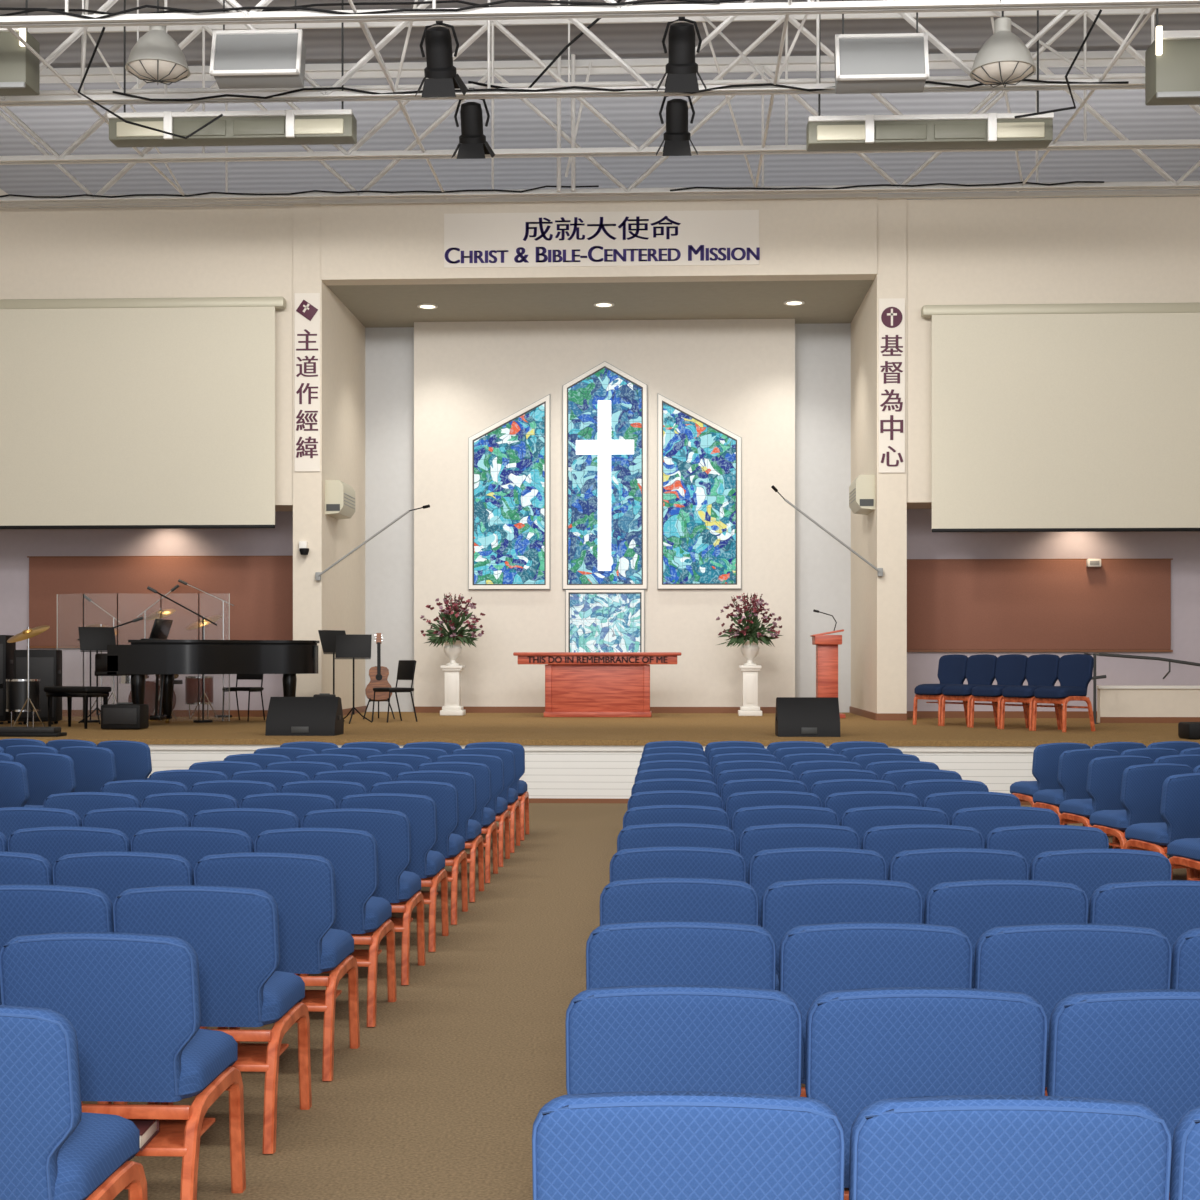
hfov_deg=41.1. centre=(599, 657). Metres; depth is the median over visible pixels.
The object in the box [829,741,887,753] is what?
chair
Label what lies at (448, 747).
chair
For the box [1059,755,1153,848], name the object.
chair
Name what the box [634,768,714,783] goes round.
chair
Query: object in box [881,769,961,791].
chair
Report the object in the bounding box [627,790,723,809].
chair
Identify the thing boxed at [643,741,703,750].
chair
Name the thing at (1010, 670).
chair
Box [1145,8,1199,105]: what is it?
light fixture
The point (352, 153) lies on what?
roof truss
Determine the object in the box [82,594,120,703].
boom stand
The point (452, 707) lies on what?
pedestal
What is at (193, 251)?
wall
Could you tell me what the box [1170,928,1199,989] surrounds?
chair
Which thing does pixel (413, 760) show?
chair
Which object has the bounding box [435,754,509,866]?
chair
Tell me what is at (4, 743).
chair
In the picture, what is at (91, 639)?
music stand
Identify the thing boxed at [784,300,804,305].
recessed light
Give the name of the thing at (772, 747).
chair
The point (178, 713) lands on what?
baseboard
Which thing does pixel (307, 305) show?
vertical banner
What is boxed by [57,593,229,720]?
shield
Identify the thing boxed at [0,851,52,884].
chair
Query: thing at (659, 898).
chair
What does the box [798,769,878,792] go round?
chair
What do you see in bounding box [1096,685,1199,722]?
wall
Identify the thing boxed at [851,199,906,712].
wall
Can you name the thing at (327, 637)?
music stand
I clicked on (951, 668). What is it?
chair
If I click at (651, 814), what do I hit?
chair
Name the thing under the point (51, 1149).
chair
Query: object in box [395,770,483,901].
chair
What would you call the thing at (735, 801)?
chair
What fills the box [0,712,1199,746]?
floor
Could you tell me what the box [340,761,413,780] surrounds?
chair
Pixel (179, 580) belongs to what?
boom stand
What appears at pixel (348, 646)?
music stand
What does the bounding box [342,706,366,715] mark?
baseboard
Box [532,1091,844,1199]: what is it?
chair
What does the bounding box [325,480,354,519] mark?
air conditioner
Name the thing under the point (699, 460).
window
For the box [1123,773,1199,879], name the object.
chair
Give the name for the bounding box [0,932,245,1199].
chair
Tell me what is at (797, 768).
chair
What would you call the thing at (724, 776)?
chair
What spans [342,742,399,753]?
chair
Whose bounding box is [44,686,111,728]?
piano bench
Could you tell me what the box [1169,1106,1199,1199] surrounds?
chair
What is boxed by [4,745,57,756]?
chair
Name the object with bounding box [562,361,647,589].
window
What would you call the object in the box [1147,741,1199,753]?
chair
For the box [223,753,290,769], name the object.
chair
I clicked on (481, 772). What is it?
chair
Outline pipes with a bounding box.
[557,54,591,191]
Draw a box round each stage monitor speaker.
[265,697,343,735]
[775,697,839,736]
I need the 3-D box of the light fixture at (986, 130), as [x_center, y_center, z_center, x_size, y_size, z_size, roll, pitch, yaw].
[3.816,-7.180,18.573,2.800,2.480,0.355,0,0,3]
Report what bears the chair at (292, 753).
on the floor at (442, 1098)
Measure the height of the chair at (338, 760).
0.858 m
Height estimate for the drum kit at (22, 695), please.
1.372 m
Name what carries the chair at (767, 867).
on the floor at (442, 1098)
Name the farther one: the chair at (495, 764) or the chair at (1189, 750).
the chair at (1189, 750)
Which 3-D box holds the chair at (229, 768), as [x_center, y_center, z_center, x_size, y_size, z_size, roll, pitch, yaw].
[-2.642,1.156,11.568,0.530,0.858,0.596,0,0,3]
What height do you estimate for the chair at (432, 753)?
0.858 m
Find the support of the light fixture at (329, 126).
hanging from the ceiling
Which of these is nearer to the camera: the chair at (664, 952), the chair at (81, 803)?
the chair at (664, 952)
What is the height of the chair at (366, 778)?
0.858 m
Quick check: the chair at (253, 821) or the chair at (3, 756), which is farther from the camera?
the chair at (3, 756)
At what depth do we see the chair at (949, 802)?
8.71 m
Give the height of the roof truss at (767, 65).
1.900 m
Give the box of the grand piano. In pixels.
[94,619,319,722]
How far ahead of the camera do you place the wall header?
22.99 m
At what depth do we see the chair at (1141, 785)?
11.05 m
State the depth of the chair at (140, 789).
9.54 m
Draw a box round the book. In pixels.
[128,1119,158,1150]
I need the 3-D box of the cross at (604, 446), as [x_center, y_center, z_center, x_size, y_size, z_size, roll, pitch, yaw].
[0.080,-2.785,25.851,0.940,2.750,0.060,0,0,3]
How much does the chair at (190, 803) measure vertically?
0.858 m
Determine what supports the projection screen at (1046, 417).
attached to the wall at (1083, 250)
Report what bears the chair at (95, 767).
on the floor at (442, 1098)
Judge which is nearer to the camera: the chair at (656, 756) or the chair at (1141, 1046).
the chair at (1141, 1046)
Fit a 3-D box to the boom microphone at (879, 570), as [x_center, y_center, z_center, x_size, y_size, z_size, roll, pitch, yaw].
[3.211,-1.793,22.661,1.655,1.266,0.143,0,0,-10]
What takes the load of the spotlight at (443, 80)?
hanging from the grid
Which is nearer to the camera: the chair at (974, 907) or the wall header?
the chair at (974, 907)
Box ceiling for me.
[0,0,1199,208]
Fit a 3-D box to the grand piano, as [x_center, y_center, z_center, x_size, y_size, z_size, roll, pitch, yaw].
[-5.135,0.188,21.245,2.662,1.404,1.540,0,0,3]
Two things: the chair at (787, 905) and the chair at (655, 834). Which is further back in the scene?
the chair at (655, 834)
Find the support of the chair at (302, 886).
on the floor at (442, 1098)
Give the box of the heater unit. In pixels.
[0,0,39,95]
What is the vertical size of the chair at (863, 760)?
0.858 m
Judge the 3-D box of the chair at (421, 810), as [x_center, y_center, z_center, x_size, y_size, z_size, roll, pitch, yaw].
[-1.138,1.156,8.875,0.530,0.858,0.596,0,0,3]
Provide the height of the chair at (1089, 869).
0.858 m
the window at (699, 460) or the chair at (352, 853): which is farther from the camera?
the window at (699, 460)
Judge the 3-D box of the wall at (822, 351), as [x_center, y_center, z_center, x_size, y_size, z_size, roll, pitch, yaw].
[0.110,-2.290,26.420,7.990,6.360,0.200,0,0,3]
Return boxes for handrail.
[1084,653,1199,723]
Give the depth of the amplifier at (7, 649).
21.48 m
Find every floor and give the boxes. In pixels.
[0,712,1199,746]
[82,803,1186,1199]
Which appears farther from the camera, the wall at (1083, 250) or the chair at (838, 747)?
the wall at (1083, 250)
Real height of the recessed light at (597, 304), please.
0.020 m
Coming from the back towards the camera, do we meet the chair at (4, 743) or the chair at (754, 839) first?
the chair at (4, 743)
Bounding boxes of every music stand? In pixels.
[78,627,115,723]
[318,630,345,693]
[335,634,371,723]
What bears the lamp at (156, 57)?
hanging from the ceiling
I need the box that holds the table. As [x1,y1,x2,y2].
[513,652,680,716]
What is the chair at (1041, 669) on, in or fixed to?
on the floor at (704, 729)
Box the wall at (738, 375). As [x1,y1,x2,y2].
[414,319,794,706]
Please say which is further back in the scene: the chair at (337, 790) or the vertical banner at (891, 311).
the vertical banner at (891, 311)
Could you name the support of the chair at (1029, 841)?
on the floor at (442, 1098)
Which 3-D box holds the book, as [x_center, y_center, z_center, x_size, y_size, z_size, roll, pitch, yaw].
[-1.343,1.282,4.318,0.260,0.045,0.170,0,0,0]
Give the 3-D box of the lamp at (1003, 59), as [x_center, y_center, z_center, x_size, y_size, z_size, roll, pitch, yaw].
[4.361,-7.317,17.326,0.700,2.206,0.700,0,0,3]
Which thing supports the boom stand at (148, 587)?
on the floor at (704, 729)
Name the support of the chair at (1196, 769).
on the floor at (442, 1098)
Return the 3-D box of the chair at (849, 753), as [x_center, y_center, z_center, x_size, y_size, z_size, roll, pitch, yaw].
[2.236,1.156,13.362,0.530,0.858,0.596,0,0,3]
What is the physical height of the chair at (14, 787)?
0.858 m
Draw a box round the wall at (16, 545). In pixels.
[0,511,292,709]
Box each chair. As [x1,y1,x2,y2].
[0,738,45,748]
[0,752,13,761]
[0,760,42,807]
[0,807,81,839]
[0,832,7,850]
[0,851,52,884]
[0,884,159,1104]
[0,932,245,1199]
[0,1005,146,1199]
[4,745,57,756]
[8,826,130,867]
[13,752,75,804]
[43,792,140,819]
[46,739,96,749]
[53,851,227,1028]
[58,746,116,791]
[82,807,190,843]
[97,740,151,780]
[101,780,188,803]
[113,885,311,1153]
[131,827,253,872]
[141,792,238,821]
[148,769,228,791]
[189,761,262,779]
[190,780,277,807]
[191,808,299,975]
[194,852,359,1080]
[222,674,264,721]
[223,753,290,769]
[230,770,310,792]
[240,793,337,827]
[253,747,315,760]
[254,827,396,1026]
[264,761,337,779]
[279,780,367,807]
[280,741,338,753]
[294,754,361,769]
[300,808,425,984]
[312,770,392,792]
[319,747,381,761]
[338,793,448,951]
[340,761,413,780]
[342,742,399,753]
[364,754,431,770]
[369,781,467,924]
[372,660,417,722]
[385,747,447,761]
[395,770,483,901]
[403,742,461,754]
[416,761,497,882]
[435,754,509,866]
[450,748,519,852]
[465,742,529,840]
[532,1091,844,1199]
[565,985,801,1096]
[586,920,775,989]
[600,877,758,925]
[610,846,745,882]
[617,823,736,851]
[623,805,728,827]
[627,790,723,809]
[631,778,718,795]
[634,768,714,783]
[637,760,710,772]
[640,753,707,763]
[642,746,705,756]
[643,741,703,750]
[705,741,764,757]
[707,746,770,765]
[710,753,778,773]
[713,760,786,783]
[716,768,796,795]
[720,778,807,810]
[725,790,821,828]
[731,805,838,852]
[739,823,859,883]
[749,847,886,926]
[761,878,922,990]
[767,741,825,754]
[773,747,836,761]
[779,922,972,1096]
[780,753,848,770]
[789,760,862,780]
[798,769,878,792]
[805,987,1047,1199]
[810,779,897,806]
[824,791,920,825]
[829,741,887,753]
[839,747,902,761]
[840,806,948,848]
[849,1095,1171,1199]
[851,753,919,769]
[862,824,983,879]
[865,760,939,779]
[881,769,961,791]
[888,848,1028,923]
[900,779,988,806]
[913,654,967,725]
[922,791,1020,824]
[924,879,1087,1089]
[941,654,997,726]
[950,806,1059,847]
[970,654,1028,728]
[974,923,1171,1194]
[985,825,1108,879]
[1000,654,1060,730]
[1010,743,1090,805]
[1029,848,1171,920]
[1032,654,1094,731]
[1032,749,1119,825]
[1047,989,1199,1196]
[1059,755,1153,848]
[1064,742,1146,824]
[1088,880,1199,982]
[1089,763,1192,869]
[1119,754,1199,848]
[1121,748,1179,760]
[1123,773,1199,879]
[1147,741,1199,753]
[1167,838,1199,880]
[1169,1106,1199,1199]
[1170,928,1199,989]
[1180,747,1199,754]
[1193,765,1199,772]
[1194,869,1199,877]
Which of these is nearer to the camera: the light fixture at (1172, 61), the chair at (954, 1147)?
the chair at (954, 1147)
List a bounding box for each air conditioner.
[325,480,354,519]
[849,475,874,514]
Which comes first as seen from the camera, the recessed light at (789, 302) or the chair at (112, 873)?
the chair at (112, 873)
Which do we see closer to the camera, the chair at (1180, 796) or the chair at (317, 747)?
the chair at (1180, 796)
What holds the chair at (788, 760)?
on the floor at (442, 1098)
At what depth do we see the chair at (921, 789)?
9.58 m
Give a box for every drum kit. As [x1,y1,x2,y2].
[0,625,49,726]
[85,608,221,719]
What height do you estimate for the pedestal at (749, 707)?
0.775 m
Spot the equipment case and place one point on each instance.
(1186, 730)
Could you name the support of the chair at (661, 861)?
on the floor at (442, 1098)
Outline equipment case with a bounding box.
[1178,722,1199,739]
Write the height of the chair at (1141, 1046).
0.858 m
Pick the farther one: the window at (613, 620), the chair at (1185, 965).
the window at (613, 620)
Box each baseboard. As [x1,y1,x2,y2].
[62,710,267,716]
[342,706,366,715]
[415,707,775,712]
[849,706,876,719]
[877,713,906,720]
[907,711,1096,717]
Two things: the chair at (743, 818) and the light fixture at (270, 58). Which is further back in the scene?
the light fixture at (270, 58)
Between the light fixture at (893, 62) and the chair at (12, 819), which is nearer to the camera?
the chair at (12, 819)
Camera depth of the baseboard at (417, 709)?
25.95 m
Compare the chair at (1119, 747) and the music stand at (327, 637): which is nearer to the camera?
the chair at (1119, 747)
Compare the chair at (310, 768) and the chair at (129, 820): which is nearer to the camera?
the chair at (129, 820)
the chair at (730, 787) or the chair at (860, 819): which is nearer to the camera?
the chair at (860, 819)
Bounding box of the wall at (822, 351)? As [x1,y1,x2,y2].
[365,323,850,711]
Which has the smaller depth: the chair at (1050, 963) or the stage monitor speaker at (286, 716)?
the chair at (1050, 963)
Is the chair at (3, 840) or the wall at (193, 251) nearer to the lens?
the chair at (3, 840)
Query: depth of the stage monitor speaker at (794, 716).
18.13 m
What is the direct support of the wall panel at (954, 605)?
attached to the wall at (1183, 547)
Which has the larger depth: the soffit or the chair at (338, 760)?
the soffit
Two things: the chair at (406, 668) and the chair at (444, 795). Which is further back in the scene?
the chair at (406, 668)
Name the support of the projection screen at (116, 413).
attached to the wall at (193, 251)
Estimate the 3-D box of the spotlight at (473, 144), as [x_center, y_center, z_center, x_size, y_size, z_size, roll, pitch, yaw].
[-1.524,-6.358,19.164,0.497,0.864,0.568,0,0,3]
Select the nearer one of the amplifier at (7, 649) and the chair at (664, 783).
the chair at (664, 783)
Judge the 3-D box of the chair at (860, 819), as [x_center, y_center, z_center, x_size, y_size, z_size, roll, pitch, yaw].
[1.467,1.156,8.140,0.530,0.858,0.596,0,0,3]
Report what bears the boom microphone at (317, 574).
attached to the wall at (337, 601)
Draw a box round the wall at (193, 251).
[0,205,292,510]
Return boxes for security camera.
[299,541,308,554]
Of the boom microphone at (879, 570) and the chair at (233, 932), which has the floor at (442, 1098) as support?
the chair at (233, 932)
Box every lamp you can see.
[125,0,189,84]
[970,11,1035,87]
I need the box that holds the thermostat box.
[1086,559,1100,566]
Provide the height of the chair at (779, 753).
0.858 m
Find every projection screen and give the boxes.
[0,297,285,528]
[921,302,1199,531]
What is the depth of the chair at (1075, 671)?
19.45 m
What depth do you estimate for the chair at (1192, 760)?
12.04 m
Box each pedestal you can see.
[440,665,465,715]
[738,665,761,715]
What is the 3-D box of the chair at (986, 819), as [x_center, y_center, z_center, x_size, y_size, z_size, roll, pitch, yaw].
[2.007,1.156,8.117,0.530,0.858,0.596,0,0,3]
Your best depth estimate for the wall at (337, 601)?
23.71 m
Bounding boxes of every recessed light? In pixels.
[417,303,437,308]
[594,302,613,307]
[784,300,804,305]
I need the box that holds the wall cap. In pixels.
[0,190,1199,207]
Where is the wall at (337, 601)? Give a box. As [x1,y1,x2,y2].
[293,204,364,708]
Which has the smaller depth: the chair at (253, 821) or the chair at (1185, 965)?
the chair at (1185, 965)
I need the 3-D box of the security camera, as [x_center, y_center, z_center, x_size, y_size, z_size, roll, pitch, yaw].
[-4.275,-1.585,23.094,0.160,0.210,0.170,0,0,3]
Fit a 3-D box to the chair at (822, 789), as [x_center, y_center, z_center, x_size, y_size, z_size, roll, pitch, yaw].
[1.544,1.156,9.889,0.530,0.858,0.596,0,0,3]
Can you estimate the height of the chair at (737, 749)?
0.858 m
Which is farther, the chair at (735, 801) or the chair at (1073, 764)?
the chair at (1073, 764)
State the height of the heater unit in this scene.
2.160 m
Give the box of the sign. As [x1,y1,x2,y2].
[444,210,759,267]
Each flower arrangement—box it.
[420,593,485,664]
[716,593,782,664]
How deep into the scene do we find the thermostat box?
23.53 m
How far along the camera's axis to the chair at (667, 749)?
13.15 m
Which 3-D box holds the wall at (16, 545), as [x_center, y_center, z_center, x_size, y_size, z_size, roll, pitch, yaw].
[-7.668,-0.665,24.459,6.540,3.110,0.200,0,0,3]
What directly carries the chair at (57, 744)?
on the floor at (442, 1098)
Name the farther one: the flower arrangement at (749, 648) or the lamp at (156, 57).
the flower arrangement at (749, 648)
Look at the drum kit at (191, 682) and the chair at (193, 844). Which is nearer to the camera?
the chair at (193, 844)
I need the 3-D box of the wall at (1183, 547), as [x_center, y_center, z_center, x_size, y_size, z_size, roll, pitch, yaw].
[7.732,-0.665,23.785,6.630,3.110,0.200,0,0,3]
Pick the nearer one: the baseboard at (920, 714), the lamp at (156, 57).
the lamp at (156, 57)
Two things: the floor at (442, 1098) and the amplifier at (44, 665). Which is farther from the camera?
the amplifier at (44, 665)
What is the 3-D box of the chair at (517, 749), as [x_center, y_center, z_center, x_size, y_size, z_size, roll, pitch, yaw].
[-0.909,1.156,14.120,0.530,0.858,0.596,0,0,3]
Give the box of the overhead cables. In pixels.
[0,0,1128,197]
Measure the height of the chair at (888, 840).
0.858 m
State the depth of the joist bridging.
19.01 m
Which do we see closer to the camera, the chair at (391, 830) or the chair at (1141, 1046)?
the chair at (1141, 1046)
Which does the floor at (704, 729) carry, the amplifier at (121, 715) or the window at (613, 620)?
the amplifier at (121, 715)
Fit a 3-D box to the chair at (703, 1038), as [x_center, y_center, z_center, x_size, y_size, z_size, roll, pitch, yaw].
[0.197,1.156,3.817,0.530,0.858,0.596,0,0,3]
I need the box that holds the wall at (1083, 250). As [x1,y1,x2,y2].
[907,196,1199,508]
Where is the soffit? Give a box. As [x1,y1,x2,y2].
[327,280,873,327]
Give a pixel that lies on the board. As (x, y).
(4, 731)
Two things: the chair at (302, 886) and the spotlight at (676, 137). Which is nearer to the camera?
the chair at (302, 886)
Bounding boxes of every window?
[468,394,550,589]
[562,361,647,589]
[565,589,644,651]
[657,393,741,589]
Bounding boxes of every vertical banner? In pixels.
[295,293,319,471]
[878,298,904,472]
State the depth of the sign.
22.94 m
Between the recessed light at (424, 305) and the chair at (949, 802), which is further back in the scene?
the recessed light at (424, 305)
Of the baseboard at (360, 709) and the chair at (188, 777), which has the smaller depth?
the chair at (188, 777)
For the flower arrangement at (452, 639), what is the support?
on the pedestal at (452, 707)
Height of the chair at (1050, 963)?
0.858 m
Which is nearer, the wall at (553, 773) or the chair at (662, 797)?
the chair at (662, 797)
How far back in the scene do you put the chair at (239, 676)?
22.79 m
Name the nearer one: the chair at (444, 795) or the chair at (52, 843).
the chair at (52, 843)
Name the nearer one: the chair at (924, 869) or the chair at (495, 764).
the chair at (924, 869)
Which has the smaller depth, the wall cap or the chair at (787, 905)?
the chair at (787, 905)
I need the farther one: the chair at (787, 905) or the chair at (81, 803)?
the chair at (81, 803)
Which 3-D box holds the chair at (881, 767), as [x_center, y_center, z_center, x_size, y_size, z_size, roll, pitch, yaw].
[2.160,1.156,11.614,0.530,0.858,0.596,0,0,3]
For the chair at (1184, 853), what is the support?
on the floor at (442, 1098)
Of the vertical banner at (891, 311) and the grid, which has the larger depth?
the vertical banner at (891, 311)
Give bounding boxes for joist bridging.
[5,0,1155,204]
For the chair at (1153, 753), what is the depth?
12.95 m
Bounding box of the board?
[0,727,66,736]
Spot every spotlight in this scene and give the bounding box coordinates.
[415,21,467,96]
[451,88,494,158]
[656,96,697,155]
[657,17,706,92]
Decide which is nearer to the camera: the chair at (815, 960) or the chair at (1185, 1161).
the chair at (1185, 1161)
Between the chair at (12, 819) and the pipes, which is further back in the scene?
the pipes
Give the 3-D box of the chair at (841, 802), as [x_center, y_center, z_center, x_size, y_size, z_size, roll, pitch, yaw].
[1.506,1.156,9.015,0.530,0.858,0.596,0,0,3]
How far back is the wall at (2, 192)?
28.88 m
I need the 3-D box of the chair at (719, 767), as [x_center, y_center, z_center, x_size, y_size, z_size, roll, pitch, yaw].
[1.081,1.156,11.661,0.530,0.858,0.596,0,0,3]
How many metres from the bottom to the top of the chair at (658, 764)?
0.858 m
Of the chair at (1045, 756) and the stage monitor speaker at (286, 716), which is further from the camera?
the stage monitor speaker at (286, 716)
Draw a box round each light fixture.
[107,0,356,147]
[209,0,305,88]
[806,0,1053,150]
[834,0,928,93]
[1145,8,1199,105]
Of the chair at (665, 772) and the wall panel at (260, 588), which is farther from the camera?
the wall panel at (260, 588)
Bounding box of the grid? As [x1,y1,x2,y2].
[30,0,1144,95]
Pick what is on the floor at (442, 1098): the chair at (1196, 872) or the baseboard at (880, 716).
the chair at (1196, 872)
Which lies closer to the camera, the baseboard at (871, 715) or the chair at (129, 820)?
the chair at (129, 820)
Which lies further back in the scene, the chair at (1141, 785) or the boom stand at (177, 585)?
the boom stand at (177, 585)
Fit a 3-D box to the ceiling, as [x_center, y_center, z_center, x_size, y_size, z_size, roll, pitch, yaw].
[-0.383,-8.470,14.130,22.400,0.100,32.200,0,0,3]
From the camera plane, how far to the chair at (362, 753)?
13.01 m
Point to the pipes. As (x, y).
(574, 129)
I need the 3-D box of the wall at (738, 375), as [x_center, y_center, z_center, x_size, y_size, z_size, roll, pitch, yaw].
[0.066,-2.290,26.122,6.178,6.360,0.400,0,0,3]
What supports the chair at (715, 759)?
on the floor at (442, 1098)
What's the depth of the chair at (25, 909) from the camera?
5.13 m
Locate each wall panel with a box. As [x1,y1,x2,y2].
[27,556,292,647]
[907,558,1172,651]
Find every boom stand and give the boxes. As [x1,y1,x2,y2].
[77,616,142,722]
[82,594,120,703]
[137,584,179,679]
[147,586,216,722]
[178,579,233,717]
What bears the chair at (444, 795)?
on the floor at (442, 1098)
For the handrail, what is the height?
0.962 m
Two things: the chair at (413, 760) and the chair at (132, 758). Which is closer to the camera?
the chair at (413, 760)
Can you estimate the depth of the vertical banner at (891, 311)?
22.78 m
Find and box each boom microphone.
[315,505,429,580]
[771,485,882,576]
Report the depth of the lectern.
23.71 m
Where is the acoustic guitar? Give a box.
[363,633,394,718]
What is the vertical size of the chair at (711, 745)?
0.858 m
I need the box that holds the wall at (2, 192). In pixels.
[0,189,28,208]
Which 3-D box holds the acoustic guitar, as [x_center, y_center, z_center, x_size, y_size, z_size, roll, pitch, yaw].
[-3.214,0.261,23.131,0.473,1.248,0.404,0,0,44]
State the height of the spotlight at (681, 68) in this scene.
0.905 m
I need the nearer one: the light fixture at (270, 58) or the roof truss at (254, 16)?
the roof truss at (254, 16)
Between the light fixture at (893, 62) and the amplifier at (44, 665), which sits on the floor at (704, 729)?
the amplifier at (44, 665)
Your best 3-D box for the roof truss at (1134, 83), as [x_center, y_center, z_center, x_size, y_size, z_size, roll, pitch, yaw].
[-0.190,-7.470,18.526,22.000,1.900,0.170,0,0,3]
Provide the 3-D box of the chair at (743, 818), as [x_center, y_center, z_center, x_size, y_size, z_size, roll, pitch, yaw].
[0.928,1.156,8.164,0.530,0.858,0.596,0,0,3]
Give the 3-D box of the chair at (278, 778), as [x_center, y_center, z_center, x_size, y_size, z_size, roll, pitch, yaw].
[-2.141,1.156,10.671,0.530,0.858,0.596,0,0,3]
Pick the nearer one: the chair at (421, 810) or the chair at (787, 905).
the chair at (787, 905)
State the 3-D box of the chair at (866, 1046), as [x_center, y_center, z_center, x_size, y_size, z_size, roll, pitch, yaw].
[0.737,1.156,3.793,0.530,0.858,0.596,0,0,3]
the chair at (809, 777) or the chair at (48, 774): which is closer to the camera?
the chair at (809, 777)
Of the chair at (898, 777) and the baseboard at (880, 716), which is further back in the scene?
the baseboard at (880, 716)
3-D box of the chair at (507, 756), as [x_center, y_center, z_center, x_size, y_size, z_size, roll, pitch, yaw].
[-0.947,1.156,13.246,0.530,0.858,0.596,0,0,3]
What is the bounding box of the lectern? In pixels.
[810,609,845,717]
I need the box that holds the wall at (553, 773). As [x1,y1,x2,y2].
[96,744,1091,804]
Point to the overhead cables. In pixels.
(573, 3)
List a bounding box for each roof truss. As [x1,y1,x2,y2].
[0,0,1153,105]
[0,0,1199,28]
[0,8,1199,164]
[0,50,1199,203]
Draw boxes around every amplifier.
[0,635,15,723]
[14,650,61,724]
[101,702,148,728]
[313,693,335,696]
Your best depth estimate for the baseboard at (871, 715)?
24.25 m
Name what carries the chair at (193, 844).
on the floor at (442, 1098)
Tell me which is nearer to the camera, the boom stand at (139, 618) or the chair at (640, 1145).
the chair at (640, 1145)
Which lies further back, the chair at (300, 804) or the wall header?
the wall header
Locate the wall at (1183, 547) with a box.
[907,509,1199,710]
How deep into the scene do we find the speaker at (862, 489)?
23.05 m
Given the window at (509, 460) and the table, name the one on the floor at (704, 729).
the table
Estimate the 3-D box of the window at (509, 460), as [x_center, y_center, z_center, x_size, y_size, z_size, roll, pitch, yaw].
[-1.472,-2.695,25.954,1.338,3.177,0.069,0,0,3]
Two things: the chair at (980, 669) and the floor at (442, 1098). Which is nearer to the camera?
the floor at (442, 1098)
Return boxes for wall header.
[321,198,876,285]
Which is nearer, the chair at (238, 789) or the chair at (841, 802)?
the chair at (841, 802)
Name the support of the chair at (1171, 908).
on the floor at (442, 1098)

